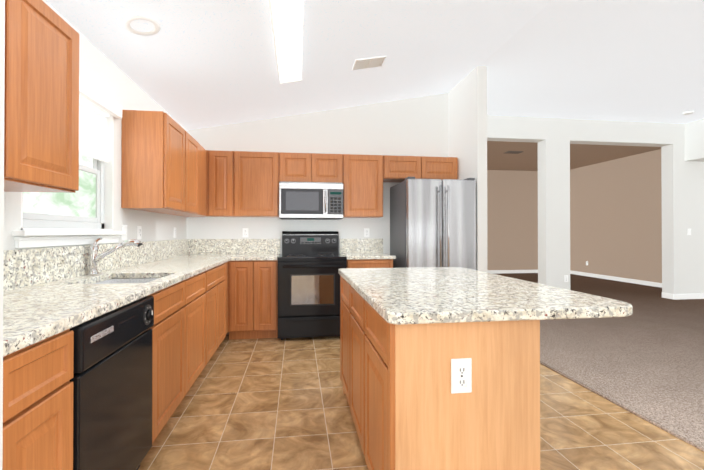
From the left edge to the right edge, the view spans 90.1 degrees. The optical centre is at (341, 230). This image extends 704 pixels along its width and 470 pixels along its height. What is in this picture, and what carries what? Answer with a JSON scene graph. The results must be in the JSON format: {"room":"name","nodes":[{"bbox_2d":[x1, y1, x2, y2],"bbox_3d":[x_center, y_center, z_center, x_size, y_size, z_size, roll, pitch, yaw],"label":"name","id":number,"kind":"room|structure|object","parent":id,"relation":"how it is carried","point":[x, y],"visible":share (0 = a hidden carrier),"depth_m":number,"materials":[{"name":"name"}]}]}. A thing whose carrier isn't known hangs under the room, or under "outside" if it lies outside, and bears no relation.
{"room":"kitchen","nodes":[
{"label":"kitchen","id":0,"kind":"room"},
{"bbox_2d":[0,0,4,469],"bbox_3d":[-1.125,-0.437,0.715,0.655,3.250,0.178,0,0,-7],"label":"wall","id":1,"kind":"structure","parent":0,"point":[2,50],"depth_m":0.84,"materials":[{"name":"white paint"}]},
{"bbox_2d":[4,0,186,249],"bbox_3d":[-1.503,-0.438,0.618,0.120,3.250,7.720,0,0,-7],"label":"wall","id":2,"kind":"structure","parent":0,"point":[102,72],"depth_m":2.68,"materials":[{"name":"white paint"}]},
{"bbox_2d":[4,0,78,192],"bbox_3d":[-1.352,-0.562,1.221,0.326,0.762,0.874,0,0,-7],"label":"upper cabinet","id":3,"kind":"object","parent":2,"relation":"attached to","point":[41,126],"visible":0.9,"depth_m":1.42,"materials":[{"name":"brown wood"}]},
{"bbox_2d":[12,76,125,248],"bbox_3d":[-1.670,-0.424,2.169,0.179,1.030,1.000,0,0,-7],"label":"kitchen window","id":4,"kind":"structure","parent":2,"relation":"in","point":[50,219],"depth_m":2.34,"materials":[{"name":"white"}]},
{"bbox_2d":[122,225,126,239],"bbox_3d":[-1.707,0.020,2.772,0.018,0.116,0.072,0,0,-7],"label":"outlet","id":5,"kind":"object","parent":2,"relation":"attached to","point":[124,227],"depth_m":2.76,"materials":[{"name":"white plastic"}]},
{"bbox_2d":[137,226,141,238],"bbox_3d":[-1.744,0.021,3.029,0.009,0.116,0.072,0,0,-7],"label":"outlet","id":6,"kind":"object","parent":2,"relation":"attached to","point":[139,228],"depth_m":3.02,"materials":[{"name":"white plastic"}]},
{"bbox_2d":[121,110,188,213],"bbox_3d":[-1.577,-0.552,2.984,0.326,0.762,0.492,0,0,-7],"label":"upper cabinet","id":7,"kind":"object","parent":2,"relation":"attached to","point":[163,167],"depth_m":2.75,"materials":[{"name":"brown wood"}]},
{"bbox_2d":[169,146,205,215],"bbox_3d":[-1.699,-0.547,3.861,0.305,0.762,0.376,0,0,-7],"label":"upper cabinet","id":8,"kind":"object","parent":2,"relation":"attached to","point":[203,152],"depth_m":3.95,"materials":[{"name":"brown wood"}]},
{"bbox_2d":[189,134,200,213],"bbox_3d":[-1.636,-0.549,3.451,0.326,0.762,0.450,0,0,-7],"label":"upper cabinet","id":9,"kind":"object","parent":2,"relation":"attached to","point":[194,146],"depth_m":3.54,"materials":[{"name":"brown wood"}]},
{"bbox_2d":[183,150,206,216],"bbox_3d":[-1.732,-0.545,4.203,0.326,0.762,0.305,0,0,-7],"label":"upper cabinet","id":10,"kind":"object","parent":2,"relation":"attached to","point":[206,150],"depth_m":4.07,"materials":[{"name":"brown wood"}]},
{"bbox_2d":[187,93,447,253],"bbox_3d":[-0.245,-0.415,4.609,3.385,3.250,0.120,0,0,-7],"label":"wall","id":11,"kind":"structure","parent":0,"point":[417,126],"depth_m":4.58,"materials":[{"name":"white paint"}]},
{"bbox_2d":[207,150,234,216],"bbox_3d":[-1.427,-0.545,4.231,0.286,0.762,0.326,0,0,-7],"label":"upper cabinet","id":12,"kind":"object","parent":11,"relation":"attached to","point":[220,164],"depth_m":4.07,"materials":[{"name":"brown wood"}]},
{"bbox_2d":[242,228,247,236],"bbox_3d":[-1.213,0.033,4.416,0.072,0.116,0.009,0,0,-7],"label":"outlet","id":13,"kind":"object","parent":11,"relation":"attached to","point":[244,232],"depth_m":4.41,"materials":[{"name":"white plastic"}]},
{"bbox_2d":[235,151,278,216],"bbox_3d":[-1.026,-0.545,4.282,0.522,0.762,0.326,0,0,-7],"label":"upper cabinet","id":14,"kind":"object","parent":11,"relation":"attached to","point":[242,183],"depth_m":4.12,"materials":[{"name":"brown wood"}]},
{"bbox_2d":[279,152,310,181],"bbox_3d":[-0.576,-0.746,4.341,0.382,0.359,0.326,0,0,-7],"label":"upper cabinet","id":15,"kind":"object","parent":11,"relation":"attached to","point":[293,167],"depth_m":4.18,"materials":[{"name":"brown wood"}]},
{"bbox_2d":[279,181,342,219],"bbox_3d":[-0.378,-0.350,4.295,0.750,0.427,0.460,0,0,-7],"label":"microwave","id":16,"kind":"object","parent":15,"relation":"attached to","point":[310,200],"visible":1,"depth_m":4.12,"materials":[{"name":"white metal"}]},
{"bbox_2d":[311,153,342,182],"bbox_3d":[-0.197,-0.746,4.389,0.382,0.359,0.326,0,0,-7],"label":"upper cabinet","id":17,"kind":"object","parent":11,"relation":"attached to","point":[324,167],"depth_m":4.23,"materials":[{"name":"brown wood"}]},
{"bbox_2d":[343,154,382,217],"bbox_3d":[0.242,-0.544,4.444,0.499,0.762,0.326,0,0,-7],"label":"upper cabinet","id":18,"kind":"object","parent":11,"relation":"attached to","point":[362,174],"depth_m":4.28,"materials":[{"name":"brown wood"}]},
{"bbox_2d":[364,228,368,236],"bbox_3d":[0.325,0.034,4.612,0.072,0.116,0.009,0,0,-7],"label":"outlet","id":19,"kind":"object","parent":11,"relation":"attached to","point":[366,230],"depth_m":4.61,"materials":[{"name":"white plastic"}]},
{"bbox_2d":[383,155,422,181],"bbox_3d":[0.732,-0.780,4.508,0.482,0.289,0.326,0,0,-7],"label":"upper cabinet","id":20,"kind":"object","parent":11,"relation":"attached to","point":[395,168],"depth_m":4.35,"materials":[{"name":"brown wood"}]},
{"bbox_2d":[423,156,457,179],"bbox_3d":[1.210,-0.780,4.569,0.482,0.289,0.326,0,0,-7],"label":"upper cabinet","id":21,"kind":"object","parent":11,"relation":"attached to","point":[441,168],"depth_m":4.41,"materials":[{"name":"brown wood"}]},
{"bbox_2d":[46,0,703,129],"bbox_3d":[3.758,-1.616,1.739,10.840,0.786,8.600,0,0,-7],"label":"ceiling","id":22,"kind":"structure","parent":0,"point":[194,64],"depth_m":3.31,"materials":[{"name":"white paint"}]},
{"bbox_2d":[123,16,160,35],"bbox_3d":[-1.280,-1.334,2.254,0.207,0.094,0.210,0,0,-7],"label":"recessed light","id":23,"kind":"object","parent":22,"relation":"in","point":[129,28],"visible":0.62,"depth_m":2.24,"materials":[{"name":"white plastic"}]},
{"bbox_2d":[268,0,304,83],"bbox_3d":[-0.414,-1.444,2.718,0.229,0.115,1.244,0,0,-7],"label":"fluorescent ceiling light","id":24,"kind":"object","parent":22,"relation":"attached to","point":[287,20],"visible":1,"depth_m":2.57,"materials":[{"name":"white plastic"}]},
{"bbox_2d":[352,56,385,69],"bbox_3d":[0.262,-1.614,3.395,0.296,0.065,0.200,0,0,-7],"label":"ceiling vent","id":25,"kind":"object","parent":22,"relation":"in","point":[366,63],"visible":1,"depth_m":3.39,"materials":[{"name":"white plastic"}]},
{"bbox_2d":[683,111,693,114],"bbox_3d":[5.479,-1.849,5.559,0.130,0.035,0.130,0,0,-7],"label":"smoke detector","id":26,"kind":"object","parent":22,"relation":"attached to","point":[688,113],"visible":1,"depth_m":5.53,"materials":[{"name":"white plastic"}]},
{"bbox_2d":[138,332,703,469],"bbox_3d":[0.248,1.239,0.831,3.650,0.100,7.720,0,0,-7],"label":"floor","id":27,"kind":"structure","parent":0,"point":[265,404],"depth_m":2.16,"materials":[{"name":"brown tile"}]},
{"bbox_2d":[2,329,73,469],"bbox_3d":[-1.166,0.752,0.959,0.626,0.876,0.321,0,0,-7],"label":"base cabinet","id":28,"kind":"object","parent":27,"relation":"on","point":[38,388],"depth_m":1.00,"materials":[{"name":"brown wood"}]},
{"bbox_2d":[70,296,153,469],"bbox_3d":[-1.194,0.758,1.421,0.638,0.868,0.600,0,0,-7],"label":"dishwasher","id":29,"kind":"object","parent":27,"relation":"on","point":[111,379],"visible":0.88,"depth_m":1.38,"materials":[{"name":"black"}]},
{"bbox_2d":[148,291,157,442],"bbox_3d":[-1.225,0.754,1.418,0.626,0.876,0.680,0,0,-7],"label":"base cabinet","id":30,"kind":"object","parent":27,"relation":"on","point":[155,328],"depth_m":1.81,"materials":[{"name":"brown wood"}]},
{"bbox_2d":[158,270,209,433],"bbox_3d":[-1.333,0.759,2.263,0.626,0.876,1.101,0,0,-7],"label":"base cabinet","id":31,"kind":"object","parent":27,"relation":"on","point":[189,329],"depth_m":2.22,"materials":[{"name":"brown wood"}]},
{"bbox_2d":[209,262,227,358],"bbox_3d":[-1.458,0.765,3.247,0.626,0.876,1.038,0,0,-7],"label":"base cabinet","id":32,"kind":"object","parent":27,"relation":"on","point":[218,274],"depth_m":3.25,"materials":[{"name":"brown wood"}]},
{"bbox_2d":[3,239,234,356],"bbox_3d":[-1.358,0.211,2.588,0.660,0.224,3.595,0,0,-7],"label":"countertop","id":33,"kind":"structure","parent":32,"relation":"on","point":[49,292],"depth_m":1.79,"materials":[{"name":"beige stone"}]},
{"bbox_2d":[88,237,142,274],"bbox_3d":[-1.460,0.165,2.289,0.312,0.235,0.140,0,0,-7],"label":"faucet","id":34,"kind":"object","parent":33,"relation":"on","point":[95,258],"visible":1,"depth_m":2.23,"materials":[{"name":"silver metal"}]},
{"bbox_2d":[93,278,158,283],"bbox_3d":[-1.283,0.421,2.092,0.458,0.200,0.548,0,0,-7],"label":"undermount sink","id":35,"kind":"object","parent":33,"relation":"in","point":[132,280],"visible":0.08,"depth_m":2.33,"materials":[{"name":"silver metal"}]},
{"bbox_2d":[228,260,277,339],"bbox_3d":[-1.310,0.770,4.086,1.136,0.875,0.628,0,0,-7],"label":"base cabinet","id":36,"kind":"object","parent":27,"relation":"on","point":[252,299],"visible":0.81,"depth_m":3.82,"materials":[{"name":"brown wood"}]},
{"bbox_2d":[235,239,279,260],"bbox_3d":[-0.982,0.220,4.128,0.476,0.224,0.635,0,0,-7],"label":"countertop","id":37,"kind":"structure","parent":36,"relation":"on","point":[245,249],"depth_m":4.40,"materials":[{"name":"beige stone"}]},
{"bbox_2d":[277,231,346,339],"bbox_3d":[-0.357,0.610,4.127,0.758,1.195,0.735,0,0,-7],"label":"electric range","id":38,"kind":"object","parent":27,"relation":"on","point":[310,263],"visible":0.92,"depth_m":3.83,"materials":[{"name":"black metal"}]},
{"bbox_2d":[340,276,347,400],"bbox_3d":[0.296,0.760,2.367,0.557,0.876,0.511,0,0,-7],"label":"base cabinet","id":39,"kind":"object","parent":27,"relation":"on","point":[343,284],"depth_m":2.41,"materials":[{"name":"brown wood"}]},
{"bbox_2d":[338,267,632,324],"bbox_3d":[0.544,0.300,1.956,0.970,0.038,1.475,0,0,-7],"label":"countertop","id":40,"kind":"structure","parent":39,"relation":"on","point":[416,295],"depth_m":1.44,"materials":[{"name":"stone"}]},
{"bbox_2d":[348,284,359,440],"bbox_3d":[0.353,0.757,1.927,0.557,0.876,0.531,0,0,-7],"label":"base cabinet","id":41,"kind":"object","parent":27,"relation":"on","point":[353,297],"depth_m":1.96,"materials":[{"name":"brown wood"}]},
{"bbox_2d":[347,259,392,267],"bbox_3d":[0.282,0.771,4.288,0.545,0.875,0.626,0,0,-7],"label":"base cabinet","id":42,"kind":"object","parent":27,"relation":"on","point":[374,263],"visible":0.17,"depth_m":3.99,"materials":[{"name":"brown wood"}]},
{"bbox_2d":[340,239,395,259],"bbox_3d":[0.296,0.220,4.291,0.573,0.224,0.635,0,0,-7],"label":"countertop","id":43,"kind":"structure","parent":42,"relation":"on","point":[354,249],"depth_m":4.57,"materials":[{"name":"beige stone"}]},
{"bbox_2d":[390,177,475,269],"bbox_3d":[1.083,0.307,4.268,0.805,1.802,0.823,0,0,-7],"label":"refrigerator","id":44,"kind":"object","parent":27,"relation":"on","point":[432,222],"visible":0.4,"depth_m":3.94,"materials":[{"name":"grey metal"}]},
{"bbox_2d":[360,296,539,469],"bbox_3d":[0.409,0.755,1.486,0.557,0.876,0.512,0,0,-7],"label":"base cabinet","id":45,"kind":"object","parent":27,"relation":"on","point":[409,410],"depth_m":1.24,"materials":[{"name":"brown wood"}]},
{"bbox_2d":[451,358,471,393],"bbox_3d":[0.417,0.508,1.224,0.075,0.120,0.009,0,0,-7],"label":"outlet","id":46,"kind":"object","parent":45,"relation":"attached to","point":[461,375],"visible":1,"depth_m":1.22,"materials":[{"name":"white plastic"}]},
{"bbox_2d":[448,66,486,271],"bbox_3d":[1.500,-0.414,4.781,0.120,3.250,1.580,0,0,-7],"label":"wall","id":47,"kind":"structure","parent":0,"point":[467,121],"depth_m":4.06,"materials":[{"name":"white paint"}]},
{"bbox_2d":[487,170,537,269],"bbox_3d":[3.728,-0.259,9.953,5.620,3.000,0.120,0,0,-7],"label":"wall","id":48,"kind":"structure","parent":0,"point":[512,196],"depth_m":10.04,"materials":[{"name":"beige paint"}]},
{"bbox_2d":[487,270,537,273],"bbox_3d":[3.736,1.181,9.879,5.380,0.095,0.014,0,0,-7],"label":"baseboard","id":49,"kind":"structure","parent":48,"relation":"attached to","point":[488,271],"depth_m":10.01,"materials":[{"name":"white wood"}]},
{"bbox_2d":[487,141,660,170],"bbox_3d":[4.003,-1.770,8.122,5.700,0.100,4.000,0,0,-7],"label":"ceiling","id":50,"kind":"structure","parent":0,"point":[581,155],"depth_m":7.98,"materials":[{"name":"beige paint"}]},
{"bbox_2d":[504,151,522,153],"bbox_3d":[3.775,-1.715,7.740,0.350,0.012,0.200,0,0,-7],"label":"ceiling vent","id":51,"kind":"object","parent":50,"relation":"in","point":[512,152],"visible":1,"depth_m":7.73,"materials":[{"name":"brown"}]},
{"bbox_2d":[487,115,703,293],"bbox_3d":[5.043,-0.407,5.968,7.220,3.250,0.520,0,0,-7],"label":"wall","id":52,"kind":"structure","parent":0,"point":[682,162],"depth_m":6.00,"materials":[{"name":"white paint"}]},
{"bbox_2d":[672,293,703,299],"bbox_3d":[7.124,1.160,6.280,2.739,0.095,0.017,0,0,-7],"label":"baseboard","id":53,"kind":"structure","parent":52,"relation":"attached to","point":[676,296],"depth_m":6.13,"materials":[{"name":"white wood"}]},
{"bbox_2d":[497,273,703,451],"bbox_3d":[5.313,1.248,3.937,7.195,0.117,12.600,0,0,-7],"label":"floor carpet","id":54,"kind":"object","parent":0,"point":[645,360],"visible":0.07,"depth_m":3.39,"materials":[{"name":"grey carpet"}]},
{"bbox_2d":[570,149,661,282],"bbox_3d":[6.705,-0.268,8.347,0.120,3.000,3.780,0,0,-7],"label":"wall","id":55,"kind":"structure","parent":0,"point":[615,217],"depth_m":8.40,"materials":[{"name":"beige paint"}]},
{"bbox_2d":[570,270,661,287],"bbox_3d":[6.641,1.172,8.321,0.014,0.095,3.760,0,0,-7],"label":"baseboard","id":56,"kind":"structure","parent":55,"relation":"attached to","point":[648,283],"depth_m":8.38,"materials":[{"name":"white wood"}]}
]}

